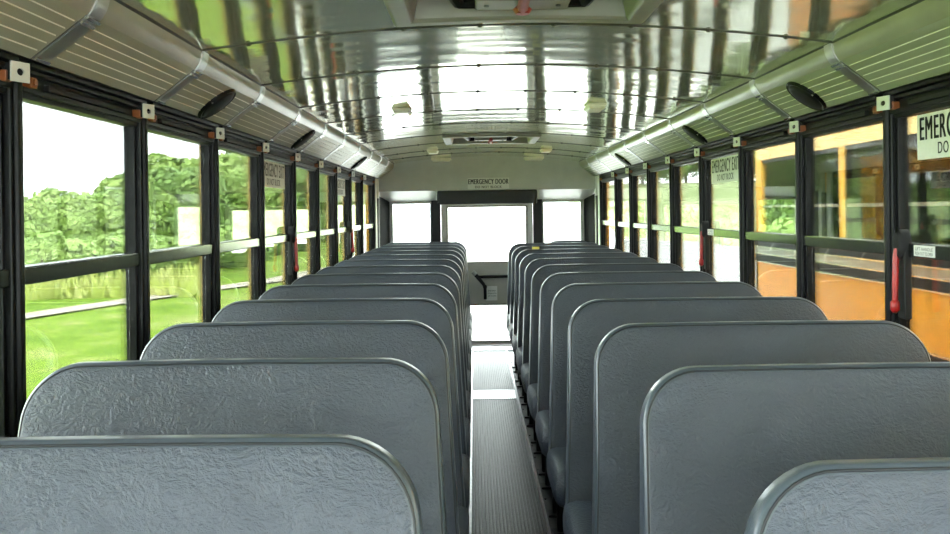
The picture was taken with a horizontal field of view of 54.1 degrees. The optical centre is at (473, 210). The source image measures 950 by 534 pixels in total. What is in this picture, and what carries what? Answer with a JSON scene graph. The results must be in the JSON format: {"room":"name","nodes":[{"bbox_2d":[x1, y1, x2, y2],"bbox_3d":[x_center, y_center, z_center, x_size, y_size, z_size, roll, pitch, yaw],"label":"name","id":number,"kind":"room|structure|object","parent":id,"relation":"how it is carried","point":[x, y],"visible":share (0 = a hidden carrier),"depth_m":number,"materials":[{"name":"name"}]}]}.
{"room":"vehicle interior","nodes":[
{"label":"vehicle interior","id":0,"kind":"room"},
{"bbox_2d":[0,48,378,178],"bbox_3d":[-0.998,0.724,4.410,0.116,2.439,10.980,-1,0,0],"label":"wall","id":1,"kind":"structure","parent":0,"point":[21,58],"depth_m":2.57,"materials":[{"name":"metal"}]},
{"bbox_2d":[0,51,18,436],"bbox_3d":[-0.990,0.093,1.611,0.064,0.839,0.718,-1,0,0],"label":"window","id":2,"kind":"structure","parent":1,"relation":"in","point":[5,83],"depth_m":1.96,"materials":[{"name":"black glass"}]},
{"bbox_2d":[3,61,26,436],"bbox_3d":[-1.014,0.094,2.032,0.067,0.839,0.138,-1,0,-20],"label":"trim","id":3,"kind":"structure","parent":1,"relation":"attached to","point":[13,98],"depth_m":1.98,"materials":[{"name":"metal"}]},
{"bbox_2d":[3,60,29,83],"bbox_3d":[-0.966,-0.291,1.954,0.030,0.042,0.053,-1,0,19],"label":"bracket","id":4,"kind":"object","parent":1,"relation":"attached to","point":[12,67],"visible":1,"depth_m":1.94,"materials":[{"name":"white paint"}]},
{"bbox_2d":[21,61,146,399],"bbox_3d":[-0.990,0.093,2.381,0.064,0.839,0.718,-1,0,0],"label":"window","id":5,"kind":"structure","parent":1,"relation":"in","point":[79,134],"depth_m":2.36,"materials":[{"name":"clear glass"}]},
{"bbox_2d":[128,109,150,359],"bbox_3d":[-1.014,0.094,2.802,0.067,0.839,0.138,-1,0,-20],"label":"trim","id":6,"kind":"structure","parent":1,"relation":"attached to","point":[142,181],"depth_m":2.75,"materials":[{"name":"metal"}]},
{"bbox_2d":[137,103,154,118],"bbox_3d":[-0.966,-0.291,2.724,0.030,0.042,0.053,-1,0,19],"label":"bracket","id":7,"kind":"object","parent":1,"relation":"attached to","point":[143,107],"visible":0.99,"depth_m":2.71,"materials":[{"name":"white paint"}]},
{"bbox_2d":[147,102,218,338],"bbox_3d":[-0.990,0.093,3.151,0.064,0.839,0.718,-1,0,0],"label":"window","id":8,"kind":"structure","parent":1,"relation":"in","point":[181,248],"depth_m":3.17,"materials":[{"name":"clear glass"}]},
{"bbox_2d":[0,0,391,178],"bbox_3d":[-0.883,-0.401,4.185,0.153,0.154,10.522,-1,0,0],"label":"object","id":9,"kind":"structure","parent":1,"relation":"attached to","point":[54,33],"depth_m":2.43,"materials":[{"name":"paint"}]},
{"bbox_2d":[205,131,220,322],"bbox_3d":[-1.014,0.094,3.572,0.067,0.839,0.138,-1,0,-20],"label":"trim","id":10,"kind":"structure","parent":1,"relation":"attached to","point":[214,147],"depth_m":3.52,"materials":[{"name":"metal"}]},
{"bbox_2d":[198,89,235,118],"bbox_3d":[-0.888,-0.370,3.220,0.130,0.104,0.156,-1,0,0],"label":"speaker","id":11,"kind":"object","parent":1,"relation":"attached to","point":[219,102],"visible":1,"depth_m":3.19},
{"bbox_2d":[202,93,233,116],"bbox_3d":[-0.887,-0.368,3.220,0.106,0.084,0.133,-1,0,0],"label":"grille","id":12,"kind":"object","parent":11,"relation":"attached to","point":[219,102],"depth_m":3.19,"materials":[{"name":"plastic"}]},
{"bbox_2d":[58,0,393,168],"bbox_3d":[-0.834,-0.455,4.185,0.057,0.067,10.530,-1,0,0],"label":"trim","id":13,"kind":"structure","parent":1,"relation":"attached to","point":[120,16],"depth_m":2.72,"materials":[{"name":"paint"}]},
{"bbox_2d":[219,126,264,308],"bbox_3d":[-0.990,0.093,3.921,0.064,0.839,0.718,-1,0,0],"label":"window","id":14,"kind":"structure","parent":1,"relation":"in","point":[240,243],"depth_m":3.97,"materials":[{"name":"clear glass"}]},
{"bbox_2d":[253,151,265,297],"bbox_3d":[-1.014,0.094,4.342,0.067,0.839,0.138,-1,0,-20],"label":"trim","id":15,"kind":"structure","parent":1,"relation":"attached to","point":[260,160],"depth_m":4.29,"materials":[{"name":"metal"}]},
{"bbox_2d":[264,141,296,290],"bbox_3d":[-0.990,0.093,4.691,0.064,0.839,0.718,-1,0,0],"label":"window","id":16,"kind":"structure","parent":1,"relation":"in","point":[277,201],"depth_m":4.77,"materials":[{"name":"clear glass"}]},
{"bbox_2d":[264,160,284,188],"bbox_3d":[-1.006,-0.180,4.663,0.003,0.128,0.545,-1,0,0],"label":"sticker","id":17,"kind":"object","parent":16,"relation":"attached to","point":[274,172],"visible":0.98,"depth_m":4.68,"materials":[{"name":"paper"}]},
{"bbox_2d":[288,226,298,274],"bbox_3d":[-0.964,0.212,4.981,0.053,0.260,0.052,-1,0,0],"label":"handle","id":18,"kind":"object","parent":16,"relation":"attached to","point":[292,244],"visible":0.98,"depth_m":4.96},
{"bbox_2d":[287,153,297,284],"bbox_3d":[-1.014,0.094,5.112,0.067,0.839,0.138,-1,0,-20],"label":"trim","id":19,"kind":"structure","parent":1,"relation":"attached to","point":[293,166],"depth_m":5.06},
{"bbox_2d":[291,130,315,149],"bbox_3d":[-0.888,-0.370,4.840,0.130,0.104,0.156,-1,0,0],"label":"speaker","id":20,"kind":"object","parent":1,"relation":"attached to","point":[307,136],"visible":1,"depth_m":4.80},
{"bbox_2d":[294,133,313,147],"bbox_3d":[-0.887,-0.368,4.840,0.106,0.084,0.133,-1,0,0],"label":"grille","id":21,"kind":"object","parent":20,"relation":"attached to","point":[307,136],"depth_m":4.80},
{"bbox_2d":[296,152,319,277],"bbox_3d":[-0.990,0.093,5.461,0.064,0.839,0.718,-1,0,0],"label":"window","id":22,"kind":"structure","parent":1,"relation":"in","point":[306,168],"depth_m":5.57,"materials":[{"name":"clear glass"}]},
{"bbox_2d":[315,163,320,272],"bbox_3d":[-1.014,0.094,5.882,0.067,0.839,0.138,-1,0,-20],"label":"trim","id":23,"kind":"structure","parent":1,"relation":"attached to","point":[317,174],"depth_m":5.83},
{"bbox_2d":[319,159,337,268],"bbox_3d":[-0.990,0.093,6.231,0.064,0.839,0.718,-1,0,0],"label":"window","id":24,"kind":"structure","parent":1,"relation":"in","point":[327,230],"depth_m":6.37,"materials":[{"name":"clear glass"}]},
{"bbox_2d":[333,173,338,264],"bbox_3d":[-1.014,0.094,6.652,0.067,0.839,0.138,-1,0,-20],"label":"trim","id":25,"kind":"structure","parent":1,"relation":"attached to","point":[335,181],"depth_m":6.59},
{"bbox_2d":[337,165,351,261],"bbox_3d":[-0.990,0.093,7.001,0.064,0.839,0.718,-1,0,0],"label":"window","id":26,"kind":"structure","parent":1,"relation":"in","point":[343,214],"depth_m":7.15,"materials":[{"name":"clear glass"}]},
{"bbox_2d":[347,222,354,254],"bbox_3d":[-0.964,0.212,7.291,0.053,0.260,0.052,-1,0,0],"label":"handle","id":27,"kind":"object","parent":26,"relation":"attached to","point":[350,237],"visible":0.98,"depth_m":7.27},
{"bbox_2d":[348,171,352,258],"bbox_3d":[-1.014,0.094,7.422,0.067,0.839,0.138,-1,0,-20],"label":"trim","id":28,"kind":"structure","parent":1,"relation":"attached to","point":[350,178],"depth_m":7.37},
{"bbox_2d":[352,170,363,256],"bbox_3d":[-0.990,0.093,7.771,0.064,0.839,0.718,-1,0,0],"label":"window","id":29,"kind":"structure","parent":1,"relation":"in","point":[356,223],"depth_m":7.97,"materials":[{"name":"clear glass"}]},
{"bbox_2d":[351,156,366,169],"bbox_3d":[-0.888,-0.370,7.180,0.130,0.104,0.156,-1,0,0],"label":"speaker","id":30,"kind":"object","parent":1,"relation":"attached to","point":[362,160],"visible":1,"depth_m":7.13},
{"bbox_2d":[352,158,365,168],"bbox_3d":[-0.887,-0.368,7.180,0.106,0.084,0.133,-1,0,0],"label":"grille","id":31,"kind":"object","parent":30,"relation":"attached to","point":[362,160],"depth_m":7.13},
{"bbox_2d":[360,180,363,253],"bbox_3d":[-1.014,0.094,8.192,0.067,0.839,0.138,-1,0,-20],"label":"trim","id":32,"kind":"structure","parent":1,"relation":"attached to","point":[361,183],"depth_m":8.13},
{"bbox_2d":[363,174,374,252],"bbox_3d":[-0.990,0.093,8.636,0.064,0.839,0.908,-1,0,0],"label":"window","id":33,"kind":"structure","parent":1,"relation":"in","point":[368,183],"depth_m":8.83,"materials":[{"name":"clear glass"}]},
{"bbox_2d":[370,179,375,250],"bbox_3d":[-0.998,0.093,9.116,0.061,0.839,0.052,-1,0,0],"label":"trim","id":34,"kind":"structure","parent":1,"relation":"attached to","point":[373,186],"depth_m":9.09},
{"bbox_2d":[375,156,599,247],"bbox_3d":[0.141,0.421,9.535,2.400,2.015,0.750,-1,0,0],"label":"wall","id":35,"kind":"structure","parent":0,"point":[420,181],"depth_m":9.45,"materials":[{"name":"metal"}]},
{"bbox_2d":[391,203,431,242],"bbox_3d":[-0.661,0.216,9.871,0.422,0.605,0.038,-1,0,0],"label":"window","id":36,"kind":"structure","parent":35,"relation":"in","point":[391,203],"depth_m":9.85,"materials":[{"name":"white glass"}]},
{"bbox_2d":[441,203,532,344],"bbox_3d":[0.144,0.661,9.810,0.970,1.505,0.160,-1,0,0],"label":"door","id":37,"kind":"structure","parent":35,"relation":"in","point":[482,274],"depth_m":9.83,"materials":[{"name":"paint"}]},
{"bbox_2d":[486,286,496,300],"bbox_3d":[0.186,0.869,9.827,0.120,0.153,0.004,-1,0,0],"label":"label","id":38,"kind":"object","parent":37,"relation":"attached to","point":[491,290],"visible":1,"depth_m":9.83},
{"bbox_2d":[437,189,536,204],"bbox_3d":[0.133,-0.142,9.423,1.010,0.140,0.050,-1,0,0],"label":"pad","id":39,"kind":"object","parent":35,"relation":"attached to","point":[457,196],"visible":1,"depth_m":9.40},
{"bbox_2d":[468,178,508,188],"bbox_3d":[0.146,-0.280,9.447,0.420,0.113,0.005,-1,0,0],"label":"warning sign","id":40,"kind":"object","parent":35,"relation":"attached to","point":[473,183],"visible":1,"depth_m":9.45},
{"bbox_2d":[472,344,512,350],"bbox_3d":[0.154,1.427,9.690,1.200,0.022,0.440,-1,0,0],"label":"trim","id":41,"kind":"structure","parent":35,"relation":"attached to","point":[501,347],"depth_m":9.63,"materials":[{"name":"metal"}]},
{"bbox_2d":[542,201,581,242],"bbox_3d":[0.937,0.195,9.871,0.422,0.605,0.038,-1,0,0],"label":"window","id":42,"kind":"structure","parent":35,"relation":"in","point":[542,201],"depth_m":9.85,"materials":[{"name":"glass"}]},
{"bbox_2d":[468,350,556,533],"bbox_3d":[0.154,1.454,4.390,2.300,0.069,10.940,-1,0,0],"label":"floor","id":43,"kind":"structure","parent":0,"point":[507,496],"depth_m":5.32,"materials":[{"name":"rubber"}]},
{"bbox_2d":[0,434,421,533],"bbox_3d":[-0.464,0.867,0.961,0.892,1.138,0.553,-1,0,0],"label":"seat","id":44,"kind":"object","parent":43,"relation":"on","point":[234,483],"visible":1,"depth_m":1.19,"materials":[{"name":"leather"}]},
{"bbox_2d":[17,358,446,533],"bbox_3d":[-0.464,0.867,1.606,0.892,1.138,0.553,-1,0,0],"label":"seat","id":45,"kind":"object","parent":43,"relation":"on","point":[389,403],"visible":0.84,"depth_m":1.83,"materials":[{"name":"leather"}]},
{"bbox_2d":[140,320,459,533],"bbox_3d":[-0.464,0.867,2.251,0.892,1.138,0.553,-1,0,0],"label":"seat","id":46,"kind":"object","parent":43,"relation":"on","point":[415,343],"visible":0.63,"depth_m":2.48,"materials":[{"name":"leather"}]},
{"bbox_2d":[212,298,468,533],"bbox_3d":[-0.464,0.867,2.896,0.892,1.138,0.553,-1,0,0],"label":"seat","id":47,"kind":"object","parent":43,"relation":"on","point":[429,312],"visible":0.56,"depth_m":3.13,"materials":[{"name":"leather"}]},
{"bbox_2d":[458,505,468,533],"bbox_3d":[-0.462,1.019,2.835,0.892,0.135,0.430,-1,0,0],"label":"cushion","id":48,"kind":"object","parent":47,"relation":"on","point":[463,512],"depth_m":2.89,"materials":[{"name":"grey leather"}]},
{"bbox_2d":[258,283,469,509],"bbox_3d":[-0.464,0.867,3.541,0.892,1.138,0.553,-1,0,0],"label":"seat","id":49,"kind":"object","parent":43,"relation":"on","point":[438,293],"visible":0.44,"depth_m":3.77,"materials":[{"name":"leather"}]},
{"bbox_2d":[462,454,469,509],"bbox_3d":[-0.462,1.019,3.480,0.892,0.135,0.430,-1,0,0],"label":"cushion","id":50,"kind":"object","parent":49,"relation":"on","point":[466,462],"depth_m":3.36,"materials":[{"name":"grey leather"}]},
{"bbox_2d":[291,273,470,459],"bbox_3d":[-0.464,0.867,4.186,0.892,1.138,0.553,-1,0,0],"label":"seat","id":51,"kind":"object","parent":43,"relation":"on","point":[441,279],"visible":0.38,"depth_m":4.42,"materials":[{"name":"leather"}]},
{"bbox_2d":[464,417,470,459],"bbox_3d":[-0.462,1.019,4.125,0.892,0.135,0.430,-1,0,0],"label":"cushion","id":52,"kind":"object","parent":51,"relation":"on","point":[467,423],"depth_m":4.05,"materials":[{"name":"grey leather"}]},
{"bbox_2d":[316,265,470,423],"bbox_3d":[-0.464,0.867,4.831,0.892,1.138,0.553,-1,0,0],"label":"seat","id":53,"kind":"object","parent":43,"relation":"on","point":[443,269],"visible":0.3,"depth_m":5.07,"materials":[{"name":"leather"}]},
{"bbox_2d":[466,390,470,423],"bbox_3d":[-0.462,1.019,4.770,0.892,0.135,0.430,-1,0,0],"label":"cushion","id":54,"kind":"object","parent":53,"relation":"on","point":[468,395],"depth_m":4.64,"materials":[{"name":"grey leather"}]},
{"bbox_2d":[335,259,470,394],"bbox_3d":[-0.464,0.867,5.476,0.892,1.138,0.553,-1,0,0],"label":"seat","id":55,"kind":"object","parent":43,"relation":"on","point":[447,262],"visible":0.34,"depth_m":5.71,"materials":[{"name":"leather"}]},
{"bbox_2d":[349,254,471,376],"bbox_3d":[-0.464,0.867,6.121,0.892,1.138,0.553,-1,0,0],"label":"seat","id":56,"kind":"object","parent":43,"relation":"on","point":[457,260],"visible":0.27,"depth_m":6.36,"materials":[{"name":"leather"}]},
{"bbox_2d":[361,250,471,357],"bbox_3d":[-0.464,0.867,6.766,0.892,1.138,0.553,-1,0,0],"label":"seat","id":57,"kind":"object","parent":43,"relation":"on","point":[451,252],"visible":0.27,"depth_m":7.01,"materials":[{"name":"leather"}]},
{"bbox_2d":[371,247,471,342],"bbox_3d":[-0.464,0.867,7.411,0.892,1.138,0.553,-1,0,0],"label":"seat","id":58,"kind":"object","parent":43,"relation":"on","point":[458,250],"visible":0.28,"depth_m":7.65,"materials":[{"name":"leather"}]},
{"bbox_2d":[379,244,471,330],"bbox_3d":[-0.464,0.867,8.056,0.892,1.138,0.553,-1,0,0],"label":"seat","id":59,"kind":"object","parent":43,"relation":"on","point":[408,245],"visible":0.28,"depth_m":8.30,"materials":[{"name":"leather"}]},
{"bbox_2d":[387,242,471,320],"bbox_3d":[-0.464,0.867,8.701,0.892,1.138,0.553,-1,0,0],"label":"seat","id":60,"kind":"object","parent":43,"relation":"on","point":[394,243],"visible":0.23,"depth_m":8.95,"materials":[{"name":"leather"}]},
{"bbox_2d":[506,242,597,372],"bbox_3d":[0.761,0.858,8.424,0.941,1.124,0.553,-1,0,0],"label":"seat","id":61,"kind":"object","parent":43,"relation":"on","point":[513,248],"visible":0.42,"depth_m":8.63,"materials":[{"name":"leather"}]},
{"bbox_2d":[508,245,608,386],"bbox_3d":[0.761,0.858,7.736,0.941,1.124,0.553,-1,0,0],"label":"seat","id":62,"kind":"object","parent":43,"relation":"on","point":[518,250],"visible":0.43,"depth_m":7.94,"materials":[{"name":"leather"}]},
{"bbox_2d":[512,248,621,404],"bbox_3d":[0.761,0.858,7.048,0.941,1.124,0.553,-1,0,0],"label":"seat","id":63,"kind":"object","parent":43,"relation":"on","point":[521,255],"visible":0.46,"depth_m":7.26,"materials":[{"name":"leather"}]},
{"bbox_2d":[516,252,638,426],"bbox_3d":[0.761,0.858,6.360,0.941,1.124,0.553,-1,0,0],"label":"seat","id":64,"kind":"object","parent":43,"relation":"on","point":[526,260],"visible":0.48,"depth_m":6.57,"materials":[{"name":"leather"}]},
{"bbox_2d":[516,346,522,372],"bbox_3d":[0.763,1.003,6.299,0.941,0.135,0.430,-1,0,0],"label":"cushion","id":65,"kind":"object","parent":64,"relation":"on","point":[519,348],"depth_m":6.22,"materials":[{"name":"grey leather"}]},
{"bbox_2d":[521,257,658,453],"bbox_3d":[0.761,0.858,5.672,0.941,1.124,0.553,-1,0,0],"label":"seat","id":66,"kind":"object","parent":43,"relation":"on","point":[535,264],"visible":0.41,"depth_m":5.88,"materials":[{"name":"leather"}]},
{"bbox_2d":[521,363,528,392],"bbox_3d":[0.763,1.003,5.611,0.941,0.135,0.430,-1,0,0],"label":"cushion","id":67,"kind":"object","parent":66,"relation":"on","point":[525,366],"depth_m":5.49,"materials":[{"name":"grey leather"}]},
{"bbox_2d":[527,263,683,488],"bbox_3d":[0.761,0.858,4.984,0.941,1.124,0.553,-1,0,0],"label":"seat","id":68,"kind":"object","parent":43,"relation":"on","point":[541,274],"visible":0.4,"depth_m":5.19,"materials":[{"name":"leather"}]},
{"bbox_2d":[527,383,537,419],"bbox_3d":[0.763,1.003,4.923,0.941,0.135,0.430,-1,0,0],"label":"cushion","id":69,"kind":"object","parent":68,"relation":"on","point":[532,388],"depth_m":4.82,"materials":[{"name":"leather"}]},
{"bbox_2d":[535,271,716,533],"bbox_3d":[0.761,0.858,4.296,0.941,1.124,0.553,-1,0,0],"label":"seat","id":70,"kind":"object","parent":43,"relation":"on","point":[554,283],"visible":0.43,"depth_m":4.50,"materials":[{"name":"leather"}]},
{"bbox_2d":[535,410,548,456],"bbox_3d":[0.763,1.003,4.235,0.941,0.135,0.430,-1,0,0],"label":"cushion","id":71,"kind":"object","parent":70,"relation":"on","point":[542,416],"depth_m":4.14,"materials":[{"name":"leather"}]},
{"bbox_2d":[546,281,762,506],"bbox_3d":[0.761,0.858,3.608,0.941,1.124,0.553,-1,0,0],"label":"seat","id":72,"kind":"object","parent":43,"relation":"on","point":[569,298],"visible":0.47,"depth_m":3.82,"materials":[{"name":"leather"}]},
{"bbox_2d":[546,447,565,506],"bbox_3d":[0.763,1.003,3.547,0.941,0.135,0.430,-1,0,0],"label":"cushion","id":73,"kind":"object","parent":72,"relation":"on","point":[556,456],"depth_m":3.46,"materials":[{"name":"leather"}]},
{"bbox_2d":[563,297,827,533],"bbox_3d":[0.761,0.858,2.920,0.941,1.124,0.553,-1,0,0],"label":"seat","id":74,"kind":"object","parent":43,"relation":"on","point":[593,320],"visible":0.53,"depth_m":3.14,"materials":[{"name":"leather"}]},
{"bbox_2d":[563,501,591,533],"bbox_3d":[0.763,1.003,2.859,0.941,0.135,0.430,-1,0,0],"label":"cushion","id":75,"kind":"object","parent":74,"relation":"on","point":[577,515],"depth_m":2.90,"materials":[{"name":"leather"}]},
{"bbox_2d":[592,320,930,533],"bbox_3d":[0.761,0.858,2.232,0.941,1.124,0.553,-1,0,0],"label":"seat","id":76,"kind":"object","parent":43,"relation":"on","point":[631,358],"visible":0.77,"depth_m":2.45,"materials":[{"name":"leather"}]},
{"bbox_2d":[640,362,949,533],"bbox_3d":[0.761,0.858,1.544,0.941,1.124,0.553,-1,0,0],"label":"seat","id":77,"kind":"object","parent":43,"relation":"on","point":[713,438],"visible":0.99,"depth_m":1.75,"materials":[{"name":"leather"}]},
{"bbox_2d":[744,457,949,533],"bbox_3d":[0.761,0.858,0.856,0.941,1.124,0.553,-1,0,0],"label":"seat","id":78,"kind":"object","parent":43,"relation":"on","point":[891,495],"visible":1,"depth_m":1.09,"materials":[{"name":"leather"}]},
{"bbox_2d":[121,0,917,163],"bbox_3d":[0.129,-0.469,4.410,2.400,0.355,10.980,-1,0,0],"label":"ceiling","id":79,"kind":"structure","parent":0,"point":[346,64],"depth_m":3.31,"materials":[{"name":"silver metal"}]},
{"bbox_2d":[391,108,412,116],"bbox_3d":[-0.377,-0.517,4.880,0.096,0.027,0.220,-1,0,0],"label":"recessed light","id":80,"kind":"object","parent":79,"relation":"in","point":[399,112],"visible":1,"depth_m":4.78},
{"bbox_2d":[442,133,541,144],"bbox_3d":[0.127,-0.598,7.020,0.714,0.156,0.724,-1,0,0],"label":"roof hatch","id":81,"kind":"object","parent":79,"relation":"attached to","point":[482,138],"visible":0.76,"depth_m":7.13,"materials":[{"name":"paint"}]},
{"bbox_2d":[383,0,662,26],"bbox_3d":[0.127,-0.598,2.335,0.714,0.156,0.634,-1,0,0],"label":"roof hatch","id":82,"kind":"object","parent":79,"relation":"attached to","point":[403,13],"visible":1,"depth_m":2.58,"materials":[{"name":"paint"}]},
{"bbox_2d":[583,103,606,112],"bbox_3d":[0.623,-0.530,4.800,0.096,0.027,0.220,-1,0,0],"label":"recessed light","id":83,"kind":"object","parent":79,"relation":"in","point":[590,107],"visible":1,"depth_m":4.71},
{"bbox_2d":[595,72,949,175],"bbox_3d":[1.286,0.694,4.410,0.116,2.439,10.980,-1,0,0],"label":"wall","id":84,"kind":"structure","parent":0,"point":[882,92],"depth_m":3.19,"materials":[{"name":"metal"}]},
{"bbox_2d":[599,176,605,244],"bbox_3d":[1.270,0.064,9.155,0.061,0.839,0.052,-1,0,0],"label":"trim","id":85,"kind":"structure","parent":84,"relation":"attached to","point":[600,182],"depth_m":9.13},
{"bbox_2d":[599,171,614,247],"bbox_3d":[1.262,0.064,8.675,0.064,0.839,0.908,-1,0,0],"label":"window","id":86,"kind":"structure","parent":84,"relation":"in","point":[608,222],"depth_m":8.83,"materials":[{"name":"clear glass"}]},
{"bbox_2d":[614,177,617,248],"bbox_3d":[1.286,0.064,8.231,0.067,0.839,0.138,-1,0,20],"label":"trim","id":87,"kind":"structure","parent":84,"relation":"attached to","point":[615,178],"depth_m":8.17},
{"bbox_2d":[613,167,629,251],"bbox_3d":[1.262,0.064,7.810,0.064,0.839,0.718,-1,0,0],"label":"window","id":88,"kind":"structure","parent":84,"relation":"in","point":[622,177],"depth_m":7.95,"materials":[{"name":"clear glass"}]},
{"bbox_2d":[629,173,632,252],"bbox_3d":[1.286,0.064,7.461,0.067,0.839,0.138,-1,0,20],"label":"trim","id":89,"kind":"structure","parent":84,"relation":"attached to","point":[630,176],"depth_m":7.40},
{"bbox_2d":[628,162,647,256],"bbox_3d":[1.262,0.064,7.040,0.064,0.839,0.718,-1,0,0],"label":"window","id":90,"kind":"structure","parent":84,"relation":"in","point":[639,175],"depth_m":7.15,"materials":[{"name":"clear glass"}]},
{"bbox_2d":[646,169,651,257],"bbox_3d":[1.286,0.064,6.691,0.067,0.839,0.138,-1,0,20],"label":"trim","id":91,"kind":"structure","parent":84,"relation":"attached to","point":[649,232],"depth_m":6.64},
{"bbox_2d":[646,155,669,262],"bbox_3d":[1.262,0.064,6.270,0.064,0.839,0.718,-1,0,0],"label":"window","id":92,"kind":"structure","parent":84,"relation":"in","point":[660,204],"depth_m":6.36,"materials":[{"name":"clear glass"}]},
{"bbox_2d":[669,156,674,263],"bbox_3d":[1.286,0.064,5.921,0.067,0.839,0.138,-1,0,20],"label":"trim","id":93,"kind":"structure","parent":84,"relation":"attached to","point":[671,168],"depth_m":5.87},
{"bbox_2d":[668,147,699,270],"bbox_3d":[1.262,0.064,5.500,0.064,0.839,0.718,-1,0,0],"label":"window","id":94,"kind":"structure","parent":84,"relation":"in","point":[685,164],"depth_m":5.57,"materials":[{"name":"clear glass"}]},
{"bbox_2d":[682,125,707,144],"bbox_3d":[1.149,-0.396,4.840,0.130,0.104,0.156,-1,0,0],"label":"speaker","id":95,"kind":"object","parent":84,"relation":"attached to","point":[694,134],"visible":1,"depth_m":4.80},
{"bbox_2d":[684,128,704,142],"bbox_3d":[1.148,-0.395,4.840,0.106,0.084,0.133,-1,0,0],"label":"grille","id":96,"kind":"object","parent":95,"relation":"attached to","point":[691,132],"depth_m":4.80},
{"bbox_2d":[698,148,705,271],"bbox_3d":[1.286,0.064,5.151,0.067,0.839,0.138,-1,0,20],"label":"trim","id":97,"kind":"structure","parent":84,"relation":"attached to","point":[700,160],"depth_m":5.10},
{"bbox_2d":[698,135,739,281],"bbox_3d":[1.262,0.064,4.730,0.064,0.839,0.718,-1,0,0],"label":"window","id":98,"kind":"structure","parent":84,"relation":"in","point":[721,199],"depth_m":4.77,"materials":[{"name":"clear glass"}]},
{"bbox_2d":[699,221,709,268],"bbox_3d":[1.239,0.184,5.020,0.053,0.260,0.052,-1,0,0],"label":"handle","id":99,"kind":"object","parent":98,"relation":"attached to","point":[704,238],"visible":0.98,"depth_m":5.00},
{"bbox_2d":[711,154,737,183],"bbox_3d":[1.271,-0.209,4.702,0.003,0.128,0.545,-1,0,0],"label":"sticker","id":100,"kind":"object","parent":98,"relation":"attached to","point":[724,169],"visible":0.99,"depth_m":4.70,"materials":[{"name":"paper"}]},
{"bbox_2d":[738,137,752,285],"bbox_3d":[1.286,0.064,4.381,0.067,0.839,0.138,-1,0,20],"label":"trim","id":101,"kind":"structure","parent":84,"relation":"attached to","point":[741,153],"depth_m":4.33,"materials":[{"name":"metal"}]},
{"bbox_2d":[579,0,949,166],"bbox_3d":[1.091,-0.480,4.185,0.057,0.067,10.530,-1,0,0],"label":"trim","id":102,"kind":"structure","parent":84,"relation":"attached to","point":[919,14],"depth_m":2.92,"materials":[{"name":"paint"}]},
{"bbox_2d":[582,16,949,175],"bbox_3d":[1.142,-0.427,4.185,0.153,0.154,10.522,-1,0,0],"label":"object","id":103,"kind":"structure","parent":84,"relation":"attached to","point":[922,53],"depth_m":3.01,"materials":[{"name":"paint"}]},
{"bbox_2d":[738,119,796,296],"bbox_3d":[1.262,0.064,3.960,0.064,0.839,0.718,-1,0,0],"label":"window","id":104,"kind":"structure","parent":84,"relation":"in","point":[770,233],"depth_m":3.99,"materials":[{"name":"clear glass"}]},
{"bbox_2d":[795,132,812,298],"bbox_3d":[1.286,0.064,3.611,0.067,0.839,0.138,-1,0,20],"label":"trim","id":105,"kind":"structure","parent":84,"relation":"attached to","point":[799,140],"depth_m":3.56,"materials":[{"name":"metal"}]},
{"bbox_2d":[786,82,825,110],"bbox_3d":[1.149,-0.396,3.220,0.130,0.104,0.156,-1,0,0],"label":"speaker","id":106,"kind":"object","parent":84,"relation":"attached to","point":[807,97],"visible":1,"depth_m":3.19},
{"bbox_2d":[789,86,821,108],"bbox_3d":[1.148,-0.395,3.220,0.106,0.084,0.133,-1,0,0],"label":"grille","id":107,"kind":"object","parent":106,"relation":"attached to","point":[802,94],"depth_m":3.19,"materials":[{"name":"plastic"}]},
{"bbox_2d":[795,94,884,319],"bbox_3d":[1.262,0.064,3.190,0.064,0.839,0.718,-1,0,0],"label":"window","id":108,"kind":"structure","parent":84,"relation":"in","point":[844,188],"depth_m":3.19,"materials":[{"name":"clear glass"}]},
{"bbox_2d":[882,95,907,327],"bbox_3d":[1.286,0.064,2.841,0.067,0.839,0.138,-1,0,20],"label":"trim","id":109,"kind":"structure","parent":84,"relation":"attached to","point":[889,122],"depth_m":2.79,"materials":[{"name":"metal"}]},
{"bbox_2d":[884,73,949,361],"bbox_3d":[1.262,0.064,2.420,0.064,0.839,0.718,-1,0,0],"label":"window","id":110,"kind":"structure","parent":84,"relation":"in","point":[923,186],"depth_m":2.63,"materials":[{"name":"clear glass"}]},
{"bbox_2d":[876,95,894,110],"bbox_3d":[1.228,-0.320,2.764,0.030,0.042,0.053,-1,0,-19],"label":"bracket","id":111,"kind":"object","parent":110,"relation":"attached to","point":[888,99],"visible":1,"depth_m":2.75,"materials":[{"name":"white paint"}]},
{"bbox_2d":[890,229,911,318],"bbox_3d":[1.239,0.184,2.710,0.053,0.260,0.052,-1,0,0],"label":"handle","id":112,"kind":"object","parent":110,"relation":"attached to","point":[901,302],"visible":1,"depth_m":2.70,"materials":[{"name":"plastic"}]},
{"bbox_2d":[914,245,934,257],"bbox_3d":[1.254,0.112,2.590,0.002,0.031,0.120,-1,0,0],"label":"label","id":113,"kind":"object","parent":110,"relation":"attached to","point":[922,251],"visible":1,"depth_m":2.59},
{"bbox_2d":[917,109,949,159],"bbox_3d":[1.271,-0.209,2.393,0.003,0.128,0.545,-1,0,0],"label":"sticker","id":114,"kind":"object","parent":110,"relation":"attached to","point":[933,128],"visible":1,"depth_m":2.57,"materials":[{"name":"paper"}]},
{"label":"outside","id":115,"kind":"structure","parent":0,"visible":0},
{"bbox_2d":[455,224,580,339],"bbox_3d":[59.311,1.609,70.000,121.700,0.001,180.000,-1,0,0],"label":"ground","id":116,"kind":"structure","parent":115,"point":[481,242],"depth_m":63.80,"materials":[{"name":"white"}]},
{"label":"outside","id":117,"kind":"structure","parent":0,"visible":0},
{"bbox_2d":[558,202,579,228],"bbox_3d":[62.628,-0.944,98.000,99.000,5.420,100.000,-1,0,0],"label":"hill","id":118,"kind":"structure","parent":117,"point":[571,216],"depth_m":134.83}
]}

